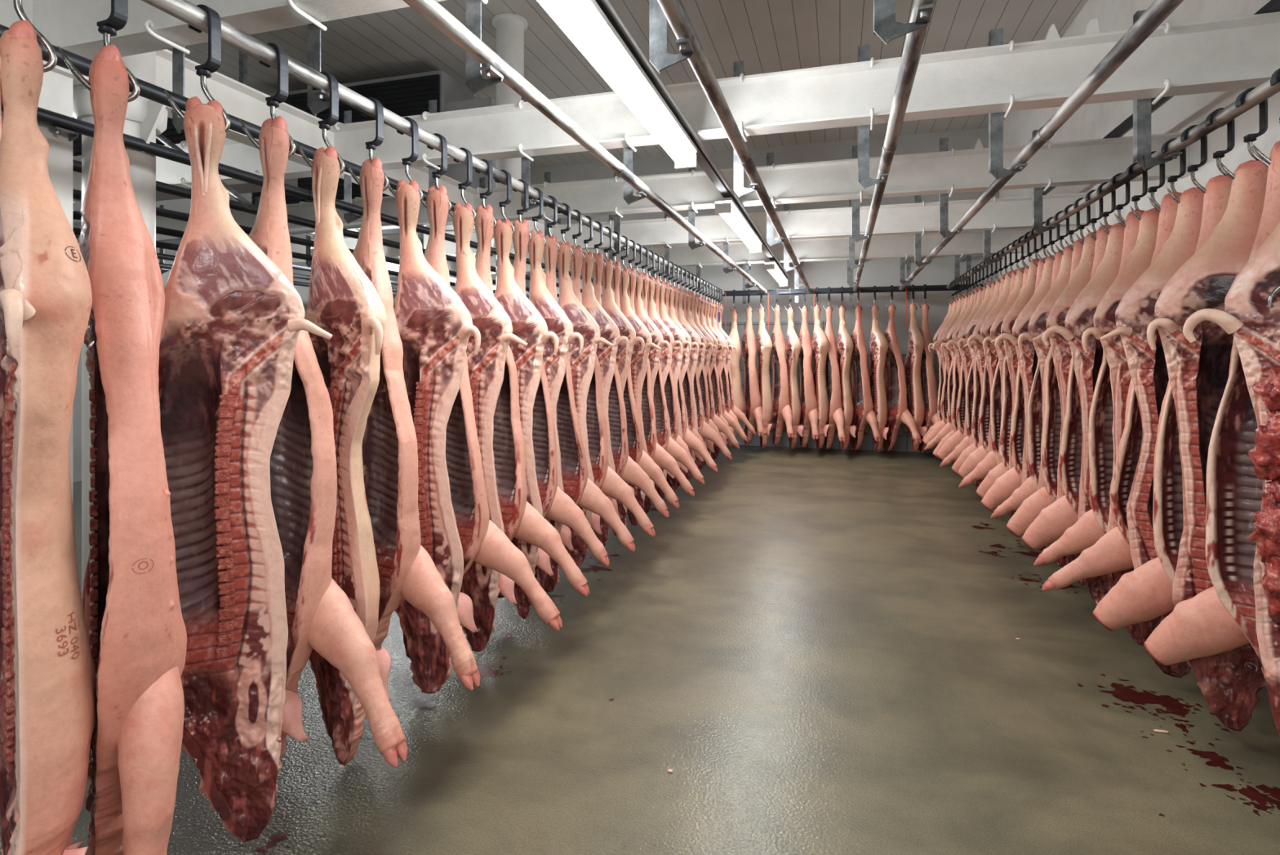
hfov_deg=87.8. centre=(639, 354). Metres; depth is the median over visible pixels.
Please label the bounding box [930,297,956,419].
pork side
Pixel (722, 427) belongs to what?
pork side
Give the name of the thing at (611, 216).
hanger
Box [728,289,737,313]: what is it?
hook
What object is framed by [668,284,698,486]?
pork side
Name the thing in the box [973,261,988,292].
hook
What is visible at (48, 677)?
pork side
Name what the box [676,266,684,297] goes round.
hook
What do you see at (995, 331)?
pork side
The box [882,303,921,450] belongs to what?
pork side
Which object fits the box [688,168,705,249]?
hanger
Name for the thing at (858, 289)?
hook
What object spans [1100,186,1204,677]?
pork side
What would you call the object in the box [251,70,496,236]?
unit
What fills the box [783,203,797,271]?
hanger
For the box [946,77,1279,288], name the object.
rail
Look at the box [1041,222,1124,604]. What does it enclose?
pork side
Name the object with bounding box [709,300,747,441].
pork side
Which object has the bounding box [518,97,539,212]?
hanger
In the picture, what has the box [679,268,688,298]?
hook
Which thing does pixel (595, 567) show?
blood splash
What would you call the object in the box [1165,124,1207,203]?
hook
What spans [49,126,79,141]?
hanger
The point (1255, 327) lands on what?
pork side
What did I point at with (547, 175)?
hanger
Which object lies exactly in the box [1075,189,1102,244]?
hook
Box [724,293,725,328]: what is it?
strap
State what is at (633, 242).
hook
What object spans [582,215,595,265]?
hook
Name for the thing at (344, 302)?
pork side
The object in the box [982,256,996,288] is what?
hook
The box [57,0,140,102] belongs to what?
hook
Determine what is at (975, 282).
hook
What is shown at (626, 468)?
pork side
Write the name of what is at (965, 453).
pork side
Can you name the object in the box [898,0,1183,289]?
rail
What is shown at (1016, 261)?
hook
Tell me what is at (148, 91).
rail
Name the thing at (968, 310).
pork side
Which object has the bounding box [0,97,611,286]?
rail
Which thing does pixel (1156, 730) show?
scrap
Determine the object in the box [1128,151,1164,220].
hook
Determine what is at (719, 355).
pork side
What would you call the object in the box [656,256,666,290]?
hook
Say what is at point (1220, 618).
pork side
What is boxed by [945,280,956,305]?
hook
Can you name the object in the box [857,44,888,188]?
hanger
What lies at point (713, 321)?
pork side
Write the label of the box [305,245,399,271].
ceiling lamp
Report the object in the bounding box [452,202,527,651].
pork side
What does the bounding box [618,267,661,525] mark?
pork side
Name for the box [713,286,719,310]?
hook
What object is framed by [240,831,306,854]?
blood splash
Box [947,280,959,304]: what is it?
hook
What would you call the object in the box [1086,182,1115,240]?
hook
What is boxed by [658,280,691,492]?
pork side
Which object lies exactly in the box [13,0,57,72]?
hook
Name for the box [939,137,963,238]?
hanger
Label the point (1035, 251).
hook
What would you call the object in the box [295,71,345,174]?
hook
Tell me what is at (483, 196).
hook
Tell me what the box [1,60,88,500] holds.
column
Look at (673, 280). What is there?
hook
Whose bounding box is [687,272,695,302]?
hook
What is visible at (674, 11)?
rail
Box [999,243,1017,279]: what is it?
hook
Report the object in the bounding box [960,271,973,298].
hook
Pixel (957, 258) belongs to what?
hanger
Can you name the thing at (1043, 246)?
hook
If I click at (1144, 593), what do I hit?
pork side
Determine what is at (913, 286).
hook
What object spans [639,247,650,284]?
hook
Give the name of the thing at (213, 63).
hook
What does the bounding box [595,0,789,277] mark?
rail
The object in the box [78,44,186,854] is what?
pork side
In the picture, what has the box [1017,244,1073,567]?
pork side
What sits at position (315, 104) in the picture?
hanger
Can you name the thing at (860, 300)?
strap
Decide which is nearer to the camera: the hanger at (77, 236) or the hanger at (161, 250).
the hanger at (77, 236)
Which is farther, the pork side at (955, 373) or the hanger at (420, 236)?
the pork side at (955, 373)
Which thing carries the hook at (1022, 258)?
hanging from the rail at (1264, 91)
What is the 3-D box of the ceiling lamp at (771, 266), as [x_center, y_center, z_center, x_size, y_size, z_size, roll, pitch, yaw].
[2.023,-1.200,9.807,0.132,0.171,2.250,0,0,17]
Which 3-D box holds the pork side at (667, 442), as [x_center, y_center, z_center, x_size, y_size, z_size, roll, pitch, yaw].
[0.200,0.339,6.638,0.873,2.311,0.224,0,0,9]
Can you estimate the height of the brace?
0.807 m
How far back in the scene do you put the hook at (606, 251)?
5.54 m
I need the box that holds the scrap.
[1153,728,1168,733]
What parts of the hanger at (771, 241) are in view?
arm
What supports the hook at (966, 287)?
hanging from the rail at (1264, 91)
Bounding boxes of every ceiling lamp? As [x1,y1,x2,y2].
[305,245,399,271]
[448,275,496,289]
[536,0,697,168]
[714,197,761,253]
[764,260,787,286]
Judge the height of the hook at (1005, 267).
0.392 m
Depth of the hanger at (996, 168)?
3.56 m
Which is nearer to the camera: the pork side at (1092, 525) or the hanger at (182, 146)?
the pork side at (1092, 525)
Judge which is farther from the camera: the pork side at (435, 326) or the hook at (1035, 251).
the hook at (1035, 251)
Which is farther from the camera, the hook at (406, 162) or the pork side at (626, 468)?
the pork side at (626, 468)
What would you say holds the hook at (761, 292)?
hanging from the rail at (796, 291)
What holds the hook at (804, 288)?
hanging from the rail at (796, 291)
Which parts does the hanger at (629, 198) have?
arm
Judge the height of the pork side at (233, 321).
2.311 m
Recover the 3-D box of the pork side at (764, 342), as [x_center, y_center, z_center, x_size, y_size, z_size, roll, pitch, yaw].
[2.071,0.371,11.079,0.262,2.311,0.862,0,0,3]
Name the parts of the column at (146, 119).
gusset plate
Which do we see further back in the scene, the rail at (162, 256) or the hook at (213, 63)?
the rail at (162, 256)
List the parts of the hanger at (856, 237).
arm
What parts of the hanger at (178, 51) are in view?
arm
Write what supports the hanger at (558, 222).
attached to the steel beam at (1015, 212)
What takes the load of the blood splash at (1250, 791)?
on the floor
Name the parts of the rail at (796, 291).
guide rod, guide rod, guide rod, guide rod, guide rod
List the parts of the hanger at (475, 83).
arm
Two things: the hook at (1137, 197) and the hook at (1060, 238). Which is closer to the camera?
the hook at (1137, 197)
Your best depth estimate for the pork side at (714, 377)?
9.50 m
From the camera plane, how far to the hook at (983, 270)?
7.84 m
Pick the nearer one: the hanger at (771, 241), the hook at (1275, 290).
the hook at (1275, 290)
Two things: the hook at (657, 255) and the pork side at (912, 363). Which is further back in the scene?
the pork side at (912, 363)
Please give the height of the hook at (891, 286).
0.406 m
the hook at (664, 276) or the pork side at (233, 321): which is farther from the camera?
the hook at (664, 276)
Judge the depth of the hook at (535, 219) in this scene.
4.25 m
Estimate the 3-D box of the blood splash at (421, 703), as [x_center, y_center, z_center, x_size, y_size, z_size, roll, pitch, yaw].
[-0.973,1.599,3.081,0.176,0.001,0.317,0,0,17]
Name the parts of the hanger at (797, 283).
arm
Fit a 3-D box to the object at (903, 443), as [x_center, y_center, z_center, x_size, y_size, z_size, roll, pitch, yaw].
[4.430,0.794,10.896,2.525,1.608,0.018,0,0,17]
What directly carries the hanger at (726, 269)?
attached to the steel beam at (1015, 212)
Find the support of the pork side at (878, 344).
hanging from the hook at (874, 286)
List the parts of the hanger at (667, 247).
arm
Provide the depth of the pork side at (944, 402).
9.15 m
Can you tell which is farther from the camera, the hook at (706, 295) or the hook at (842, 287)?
the hook at (842, 287)
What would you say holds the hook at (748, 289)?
hanging from the rail at (796, 291)
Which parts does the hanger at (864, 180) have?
arm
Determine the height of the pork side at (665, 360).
2.314 m
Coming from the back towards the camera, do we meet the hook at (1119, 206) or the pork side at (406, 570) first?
the hook at (1119, 206)
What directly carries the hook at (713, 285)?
hanging from the rail at (184, 11)
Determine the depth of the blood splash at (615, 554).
5.31 m
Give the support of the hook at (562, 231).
hanging from the rail at (184, 11)
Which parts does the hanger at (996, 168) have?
arm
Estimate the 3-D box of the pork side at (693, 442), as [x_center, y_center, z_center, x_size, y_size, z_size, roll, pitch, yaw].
[0.436,0.341,7.452,0.875,2.310,0.211,0,0,12]
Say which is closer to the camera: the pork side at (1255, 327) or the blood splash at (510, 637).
the pork side at (1255, 327)
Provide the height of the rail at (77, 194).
0.066 m
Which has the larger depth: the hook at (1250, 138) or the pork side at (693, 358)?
the pork side at (693, 358)
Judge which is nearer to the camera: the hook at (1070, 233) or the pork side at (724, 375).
the hook at (1070, 233)
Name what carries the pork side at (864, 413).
hanging from the hook at (858, 289)
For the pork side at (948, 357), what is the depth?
8.89 m
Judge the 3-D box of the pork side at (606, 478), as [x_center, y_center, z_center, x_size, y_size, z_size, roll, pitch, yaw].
[-0.308,0.342,4.894,0.876,2.299,0.224,0,0,20]
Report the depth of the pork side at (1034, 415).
5.07 m
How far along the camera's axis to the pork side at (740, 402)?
10.99 m
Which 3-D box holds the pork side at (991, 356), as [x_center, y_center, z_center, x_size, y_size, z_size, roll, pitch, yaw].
[3.598,0.349,6.414,0.804,2.275,0.226,0,0,21]
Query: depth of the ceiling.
7.65 m
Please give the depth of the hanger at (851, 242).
7.31 m
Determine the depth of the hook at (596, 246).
5.32 m
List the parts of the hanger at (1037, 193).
arm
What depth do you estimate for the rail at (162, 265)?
9.47 m
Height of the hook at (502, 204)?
0.392 m
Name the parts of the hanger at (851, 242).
arm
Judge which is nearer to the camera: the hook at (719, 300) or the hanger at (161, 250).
the hanger at (161, 250)
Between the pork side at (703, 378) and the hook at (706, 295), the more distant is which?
the hook at (706, 295)
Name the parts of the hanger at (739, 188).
arm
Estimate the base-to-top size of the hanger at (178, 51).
0.810 m
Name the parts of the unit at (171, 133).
casing, hanger rod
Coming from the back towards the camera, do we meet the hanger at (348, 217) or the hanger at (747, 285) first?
the hanger at (747, 285)
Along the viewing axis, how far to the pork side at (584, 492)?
4.43 m
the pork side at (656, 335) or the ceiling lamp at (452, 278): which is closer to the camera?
the pork side at (656, 335)
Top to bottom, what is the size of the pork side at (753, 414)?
2.311 m
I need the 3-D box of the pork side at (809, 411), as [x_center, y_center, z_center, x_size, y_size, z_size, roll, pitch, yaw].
[2.734,0.367,10.703,0.270,2.311,0.750,0,0,-4]
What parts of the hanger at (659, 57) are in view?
arm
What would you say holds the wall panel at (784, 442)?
attached to the wall at (940, 271)
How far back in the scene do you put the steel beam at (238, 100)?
4.04 m
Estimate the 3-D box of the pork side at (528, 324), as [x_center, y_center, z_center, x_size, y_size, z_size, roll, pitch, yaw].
[-0.939,0.370,3.908,0.973,2.311,0.206,0,0,6]
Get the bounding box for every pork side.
[0,20,96,854]
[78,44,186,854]
[82,96,332,841]
[248,115,408,766]
[304,146,391,765]
[351,157,480,690]
[393,185,562,660]
[394,179,480,693]
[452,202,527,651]
[460,204,589,626]
[493,218,559,618]
[497,219,609,597]
[527,230,583,591]
[534,235,635,577]
[556,240,613,568]
[569,244,655,537]
[581,250,629,547]
[591,252,669,517]
[601,258,644,535]
[610,261,679,508]
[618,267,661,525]
[625,267,694,515]
[634,272,670,513]
[640,272,704,484]
[647,276,682,499]
[653,276,698,469]
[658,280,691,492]
[663,281,717,471]
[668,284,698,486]
[673,285,711,457]
[677,288,705,479]
[681,289,732,459]
[685,291,713,468]
[689,290,727,447]
[693,295,717,468]
[695,293,739,448]
[699,297,723,453]
[703,297,734,436]
[706,301,728,459]
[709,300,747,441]
[711,302,733,449]
[714,302,744,432]
[716,305,737,444]
[718,303,755,434]
[728,308,746,447]
[741,306,763,444]
[755,306,773,447]
[770,305,793,444]
[782,306,803,449]
[798,306,818,447]
[810,304,829,448]
[823,306,845,448]
[835,304,856,450]
[849,305,880,449]
[863,304,888,452]
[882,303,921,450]
[902,302,927,451]
[917,303,937,452]
[922,302,953,441]
[923,295,961,445]
[924,292,968,449]
[928,299,953,421]
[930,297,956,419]
[932,293,970,459]
[932,296,961,463]
[936,285,982,460]
[939,284,986,466]
[940,293,968,460]
[943,288,974,430]
[946,286,983,486]
[951,280,995,475]
[957,273,1006,478]
[957,280,994,484]
[958,268,1017,487]
[963,277,1000,479]
[967,271,1012,453]
[976,265,1029,498]
[980,257,1046,511]
[982,266,1025,517]
[990,249,1062,518]
[991,257,1039,469]
[995,254,1054,550]
[1006,238,1084,537]
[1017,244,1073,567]
[1021,224,1111,550]
[1032,231,1096,585]
[1033,208,1145,565]
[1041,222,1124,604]
[1042,191,1182,590]
[1081,208,1159,645]
[1092,174,1263,693]
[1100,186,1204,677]
[1143,141,1279,678]
[1146,160,1267,730]
[1182,221,1279,737]
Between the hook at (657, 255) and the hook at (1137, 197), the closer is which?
the hook at (1137, 197)
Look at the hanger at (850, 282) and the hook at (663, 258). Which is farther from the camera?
the hanger at (850, 282)
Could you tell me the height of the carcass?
0.936 m
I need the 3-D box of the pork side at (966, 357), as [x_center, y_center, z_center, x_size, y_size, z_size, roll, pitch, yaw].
[3.977,0.373,7.668,0.827,2.299,0.211,0,0,22]
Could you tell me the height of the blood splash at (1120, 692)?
0.001 m
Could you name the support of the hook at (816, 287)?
hanging from the rail at (796, 291)
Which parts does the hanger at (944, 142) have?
arm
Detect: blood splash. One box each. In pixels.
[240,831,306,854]
[408,697,449,720]
[449,653,528,679]
[492,629,520,644]
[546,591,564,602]
[579,556,612,580]
[608,548,645,559]
[649,506,675,515]
[955,521,1006,535]
[978,534,1042,556]
[1011,571,1086,595]
[1076,671,1195,726]
[1103,677,1230,731]
[1141,729,1258,769]
[1160,720,1190,735]
[1181,758,1279,816]
[1230,793,1279,814]
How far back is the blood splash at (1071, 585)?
4.70 m
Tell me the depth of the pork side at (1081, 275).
4.35 m
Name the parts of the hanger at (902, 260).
arm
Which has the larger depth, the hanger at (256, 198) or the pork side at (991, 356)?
the hanger at (256, 198)
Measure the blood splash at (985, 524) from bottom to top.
0.001 m
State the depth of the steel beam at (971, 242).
9.07 m
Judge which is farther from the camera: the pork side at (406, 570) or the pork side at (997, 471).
the pork side at (997, 471)
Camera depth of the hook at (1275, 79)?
2.47 m
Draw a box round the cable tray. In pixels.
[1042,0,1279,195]
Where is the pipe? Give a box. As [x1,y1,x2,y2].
[157,216,398,244]
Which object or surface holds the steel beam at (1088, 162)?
attached to the wall at (1091, 121)
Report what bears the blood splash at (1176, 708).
on the floor
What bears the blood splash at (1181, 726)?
on the floor
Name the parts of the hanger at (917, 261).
arm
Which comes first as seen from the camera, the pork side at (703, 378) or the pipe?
the pipe
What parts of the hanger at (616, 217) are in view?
arm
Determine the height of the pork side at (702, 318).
2.317 m
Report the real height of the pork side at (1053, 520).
2.299 m
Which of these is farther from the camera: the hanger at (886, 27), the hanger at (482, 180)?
the hanger at (482, 180)
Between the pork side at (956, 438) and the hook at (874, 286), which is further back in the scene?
the hook at (874, 286)
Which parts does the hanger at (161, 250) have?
arm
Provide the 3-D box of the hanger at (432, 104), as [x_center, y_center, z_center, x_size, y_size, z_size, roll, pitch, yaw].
[-1.393,-1.335,4.483,0.153,0.810,0.222,0,0,17]
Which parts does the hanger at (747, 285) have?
arm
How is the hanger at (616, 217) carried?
attached to the steel beam at (1088, 162)
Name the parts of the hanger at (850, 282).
arm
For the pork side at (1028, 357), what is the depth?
5.23 m
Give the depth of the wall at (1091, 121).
5.48 m
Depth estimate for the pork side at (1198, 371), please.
2.75 m
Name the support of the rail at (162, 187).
hanging from the hanger
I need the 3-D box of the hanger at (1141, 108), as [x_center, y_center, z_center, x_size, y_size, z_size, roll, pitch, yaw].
[2.576,-1.335,3.293,0.153,0.810,0.222,0,0,17]
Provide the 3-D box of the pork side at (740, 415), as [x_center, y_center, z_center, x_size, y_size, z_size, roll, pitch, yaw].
[1.440,0.331,10.809,0.872,2.310,0.211,0,0,11]
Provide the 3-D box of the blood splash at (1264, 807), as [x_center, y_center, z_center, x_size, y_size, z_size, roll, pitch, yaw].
[2.244,1.599,2.336,0.194,0.001,0.181,0,0,-12]
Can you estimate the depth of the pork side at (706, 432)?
8.21 m
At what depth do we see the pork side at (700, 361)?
8.44 m
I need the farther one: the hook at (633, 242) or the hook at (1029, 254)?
the hook at (633, 242)
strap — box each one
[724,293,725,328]
[768,293,768,329]
[813,293,813,320]
[859,300,860,328]
[906,288,906,327]
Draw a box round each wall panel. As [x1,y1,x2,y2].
[721,320,830,448]
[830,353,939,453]
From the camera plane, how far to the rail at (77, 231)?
6.29 m
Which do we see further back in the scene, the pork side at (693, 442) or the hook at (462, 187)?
the pork side at (693, 442)
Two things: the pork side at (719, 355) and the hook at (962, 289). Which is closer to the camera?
the hook at (962, 289)
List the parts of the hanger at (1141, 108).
arm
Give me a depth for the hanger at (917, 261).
7.12 m
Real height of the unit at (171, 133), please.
1.938 m
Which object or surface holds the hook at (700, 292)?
hanging from the rail at (184, 11)
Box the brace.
[155,133,254,209]
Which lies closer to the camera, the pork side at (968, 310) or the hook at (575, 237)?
the hook at (575, 237)
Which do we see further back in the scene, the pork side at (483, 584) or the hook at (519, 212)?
the hook at (519, 212)
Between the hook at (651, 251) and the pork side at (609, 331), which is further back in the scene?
the hook at (651, 251)
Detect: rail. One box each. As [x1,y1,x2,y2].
[0,24,623,270]
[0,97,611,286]
[72,160,602,297]
[72,188,559,297]
[72,209,528,298]
[72,226,397,284]
[77,240,397,292]
[141,0,724,294]
[159,262,395,297]
[402,0,767,293]
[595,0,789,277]
[657,0,810,292]
[722,254,986,303]
[853,0,936,291]
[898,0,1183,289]
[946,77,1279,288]
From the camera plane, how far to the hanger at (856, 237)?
5.54 m
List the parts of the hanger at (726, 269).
arm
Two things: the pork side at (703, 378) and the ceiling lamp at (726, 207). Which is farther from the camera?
the pork side at (703, 378)
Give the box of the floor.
[0,444,1279,854]
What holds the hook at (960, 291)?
hanging from the rail at (1264, 91)
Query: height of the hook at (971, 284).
0.392 m
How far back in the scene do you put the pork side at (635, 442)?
5.68 m
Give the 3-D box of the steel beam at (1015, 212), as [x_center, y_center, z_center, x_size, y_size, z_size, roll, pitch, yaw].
[-1.059,-1.440,8.252,11.608,0.300,0.140,0,0,17]
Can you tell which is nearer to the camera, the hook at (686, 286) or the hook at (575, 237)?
the hook at (575, 237)
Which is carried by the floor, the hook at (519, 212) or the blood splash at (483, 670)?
the blood splash at (483, 670)
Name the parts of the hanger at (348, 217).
arm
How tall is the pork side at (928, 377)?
2.311 m
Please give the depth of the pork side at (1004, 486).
5.46 m
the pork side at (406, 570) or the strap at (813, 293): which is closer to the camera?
the pork side at (406, 570)
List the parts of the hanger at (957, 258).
arm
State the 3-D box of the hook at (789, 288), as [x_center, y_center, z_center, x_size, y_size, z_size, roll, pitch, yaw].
[2.435,-0.875,10.854,0.157,0.406,0.080,0,0,17]
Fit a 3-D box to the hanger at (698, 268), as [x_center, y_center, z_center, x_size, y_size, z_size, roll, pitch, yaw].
[0.878,-1.335,9.617,0.153,0.810,0.222,0,0,17]
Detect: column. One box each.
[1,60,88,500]
[72,51,172,598]
[490,13,528,283]
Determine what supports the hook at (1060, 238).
hanging from the rail at (1264, 91)
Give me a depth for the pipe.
6.00 m
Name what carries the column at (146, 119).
on the floor
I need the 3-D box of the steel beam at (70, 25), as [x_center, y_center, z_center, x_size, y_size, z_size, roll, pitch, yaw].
[-2.654,-1.440,2.937,11.608,0.300,0.140,0,0,17]
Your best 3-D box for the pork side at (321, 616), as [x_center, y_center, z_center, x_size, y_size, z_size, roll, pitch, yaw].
[-1.106,0.337,2.281,0.807,2.311,0.198,0,0,20]
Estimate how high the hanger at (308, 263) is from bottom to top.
0.810 m
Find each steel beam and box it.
[0,0,643,274]
[32,0,446,60]
[72,11,1279,199]
[73,132,1190,240]
[290,192,1097,263]
[293,228,1042,281]
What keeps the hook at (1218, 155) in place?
hanging from the rail at (1264, 91)
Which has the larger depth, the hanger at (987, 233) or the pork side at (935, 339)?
the pork side at (935, 339)
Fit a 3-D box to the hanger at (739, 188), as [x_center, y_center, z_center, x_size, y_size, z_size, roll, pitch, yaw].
[0.613,-1.335,3.882,0.153,0.810,0.222,0,0,17]
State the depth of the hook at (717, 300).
10.57 m
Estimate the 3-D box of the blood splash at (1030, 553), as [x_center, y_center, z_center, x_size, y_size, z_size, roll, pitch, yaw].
[3.174,1.599,5.418,0.732,0.001,0.656,0,0,33]
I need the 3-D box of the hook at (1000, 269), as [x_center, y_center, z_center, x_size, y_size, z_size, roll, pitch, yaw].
[3.670,-0.868,6.795,0.170,0.392,0.040,0,0,17]
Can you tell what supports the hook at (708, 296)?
hanging from the rail at (184, 11)
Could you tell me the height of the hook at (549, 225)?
0.392 m
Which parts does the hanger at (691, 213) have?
arm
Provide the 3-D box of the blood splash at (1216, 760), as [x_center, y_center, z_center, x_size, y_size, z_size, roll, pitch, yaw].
[2.259,1.599,2.698,0.310,0.001,0.280,0,0,-3]
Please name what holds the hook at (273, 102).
hanging from the rail at (184, 11)
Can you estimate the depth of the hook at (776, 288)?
10.88 m
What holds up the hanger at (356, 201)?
attached to the steel beam at (1088, 162)
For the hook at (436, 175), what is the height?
0.392 m
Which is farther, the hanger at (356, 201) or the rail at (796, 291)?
the rail at (796, 291)
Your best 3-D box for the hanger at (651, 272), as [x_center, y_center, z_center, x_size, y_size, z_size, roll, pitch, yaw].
[0.208,-1.335,9.819,0.153,0.810,0.222,0,0,17]
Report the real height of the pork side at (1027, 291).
2.299 m
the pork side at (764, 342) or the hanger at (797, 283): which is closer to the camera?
the hanger at (797, 283)
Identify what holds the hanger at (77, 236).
attached to the steel beam at (1239, 52)
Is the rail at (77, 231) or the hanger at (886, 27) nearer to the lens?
the hanger at (886, 27)
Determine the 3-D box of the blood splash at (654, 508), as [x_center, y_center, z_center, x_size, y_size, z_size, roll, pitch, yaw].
[0.317,1.599,6.865,0.455,0.001,0.379,0,0,-25]
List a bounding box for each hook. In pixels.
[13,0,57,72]
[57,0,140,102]
[164,4,231,133]
[239,42,296,157]
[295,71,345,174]
[345,97,389,191]
[387,116,423,201]
[420,133,451,213]
[448,147,476,221]
[473,159,497,229]
[493,169,515,235]
[511,179,532,242]
[528,187,546,246]
[543,195,559,252]
[557,203,573,257]
[570,209,584,261]
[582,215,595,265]
[592,221,605,268]
[604,226,614,271]
[612,231,622,275]
[620,235,631,277]
[628,240,637,280]
[632,243,644,283]
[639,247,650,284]
[644,250,656,287]
[650,253,662,289]
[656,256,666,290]
[661,258,671,292]
[666,261,675,294]
[670,263,679,296]
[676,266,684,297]
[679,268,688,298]
[683,271,692,300]
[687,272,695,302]
[690,274,698,302]
[694,276,702,303]
[697,278,705,305]
[701,280,708,306]
[705,281,711,306]
[707,283,714,308]
[711,284,716,309]
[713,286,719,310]
[715,287,721,310]
[718,288,724,311]
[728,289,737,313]
[743,288,752,312]
[755,289,764,312]
[771,288,781,311]
[784,288,794,311]
[798,287,808,311]
[811,287,821,311]
[822,286,832,311]
[835,286,846,311]
[852,285,862,310]
[868,285,879,310]
[884,284,896,309]
[906,284,917,310]
[918,284,929,309]
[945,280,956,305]
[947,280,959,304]
[950,280,961,302]
[952,280,964,302]
[955,275,967,300]
[957,272,970,299]
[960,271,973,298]
[963,268,977,297]
[966,266,980,295]
[969,263,984,294]
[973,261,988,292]
[977,260,992,291]
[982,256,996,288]
[985,253,1001,287]
[990,249,1006,284]
[994,246,1011,283]
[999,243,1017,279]
[1004,239,1023,278]
[1010,235,1029,275]
[1016,231,1036,273]
[1022,228,1043,269]
[1030,222,1052,266]
[1036,217,1059,263]
[1045,210,1069,260]
[1054,204,1079,255]
[1064,197,1090,251]
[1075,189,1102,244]
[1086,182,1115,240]
[1098,173,1129,234]
[1114,162,1147,227]
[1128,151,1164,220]
[1147,137,1186,212]
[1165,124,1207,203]
[1189,107,1235,193]
[1217,87,1268,179]
[1250,68,1279,164]
[1267,285,1279,307]
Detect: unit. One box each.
[72,49,297,201]
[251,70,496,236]
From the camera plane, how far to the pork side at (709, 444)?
8.83 m
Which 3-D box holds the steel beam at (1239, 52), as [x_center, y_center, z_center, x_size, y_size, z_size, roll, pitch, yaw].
[-2.128,-1.482,4.689,11.608,0.385,0.140,0,0,17]
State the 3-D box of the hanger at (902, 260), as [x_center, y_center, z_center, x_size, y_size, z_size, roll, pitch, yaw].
[3.535,-1.335,8.820,0.153,0.810,0.222,0,0,17]
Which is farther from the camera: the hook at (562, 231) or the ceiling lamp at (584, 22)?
the hook at (562, 231)
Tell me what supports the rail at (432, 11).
hanging from the hanger at (691, 213)
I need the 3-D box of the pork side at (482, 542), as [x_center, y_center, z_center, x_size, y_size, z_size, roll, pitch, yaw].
[-0.795,0.331,3.233,0.882,2.299,0.222,0,0,9]
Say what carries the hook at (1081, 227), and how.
hanging from the rail at (1264, 91)
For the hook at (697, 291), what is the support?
hanging from the rail at (184, 11)
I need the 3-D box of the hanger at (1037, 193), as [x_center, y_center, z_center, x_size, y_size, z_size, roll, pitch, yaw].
[3.114,-1.335,5.084,0.153,0.810,0.222,0,0,17]
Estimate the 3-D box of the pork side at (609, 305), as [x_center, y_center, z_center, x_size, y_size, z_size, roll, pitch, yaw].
[-0.420,0.347,5.614,0.935,2.299,0.215,0,0,7]
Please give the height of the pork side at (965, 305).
2.275 m
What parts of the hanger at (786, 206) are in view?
arm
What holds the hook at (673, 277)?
hanging from the rail at (184, 11)
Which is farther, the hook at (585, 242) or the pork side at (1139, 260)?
the hook at (585, 242)
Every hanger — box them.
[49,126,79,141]
[72,147,79,239]
[143,19,190,133]
[159,204,168,274]
[179,140,191,187]
[254,196,259,206]
[286,0,329,116]
[298,200,313,267]
[333,110,361,224]
[354,194,361,231]
[417,231,423,248]
[422,99,439,188]
[466,0,503,96]
[475,177,493,256]
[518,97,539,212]
[542,171,553,237]
[555,217,560,279]
[608,214,614,261]
[613,172,629,252]
[623,133,646,205]
[648,0,693,73]
[649,246,655,279]
[664,213,676,275]
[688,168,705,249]
[696,261,706,289]
[723,237,736,274]
[733,61,759,197]
[744,259,755,288]
[766,152,784,246]
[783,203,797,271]
[794,239,805,287]
[847,259,859,285]
[848,199,863,269]
[852,145,871,242]
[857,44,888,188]
[873,0,933,44]
[899,234,913,284]
[914,195,931,266]
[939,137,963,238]
[954,231,968,283]
[983,191,1002,264]
[988,27,1027,180]
[1031,129,1060,234]
[1133,9,1182,170]
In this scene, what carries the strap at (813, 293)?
hanging from the rail at (674, 11)
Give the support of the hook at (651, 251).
hanging from the rail at (184, 11)
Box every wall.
[72,192,349,481]
[382,128,999,353]
[999,0,1279,278]
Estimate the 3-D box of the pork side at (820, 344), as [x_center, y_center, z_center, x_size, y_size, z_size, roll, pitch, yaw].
[2.920,0.355,10.825,0.262,2.311,0.862,0,0,3]
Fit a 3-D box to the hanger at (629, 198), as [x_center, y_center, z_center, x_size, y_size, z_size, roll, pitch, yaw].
[-0.048,-1.335,4.080,0.153,0.810,0.222,0,0,17]
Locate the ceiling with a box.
[167,0,1088,168]
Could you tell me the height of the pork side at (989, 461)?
2.299 m
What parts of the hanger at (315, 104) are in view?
arm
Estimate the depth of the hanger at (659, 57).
2.19 m
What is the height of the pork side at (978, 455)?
2.299 m
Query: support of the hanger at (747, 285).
attached to the steel beam at (971, 242)
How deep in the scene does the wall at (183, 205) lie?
8.43 m
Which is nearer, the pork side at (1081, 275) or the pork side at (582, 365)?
the pork side at (1081, 275)
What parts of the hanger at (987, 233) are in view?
arm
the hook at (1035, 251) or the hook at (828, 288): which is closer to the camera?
the hook at (1035, 251)
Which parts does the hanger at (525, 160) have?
arm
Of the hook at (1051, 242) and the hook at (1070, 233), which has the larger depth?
the hook at (1051, 242)

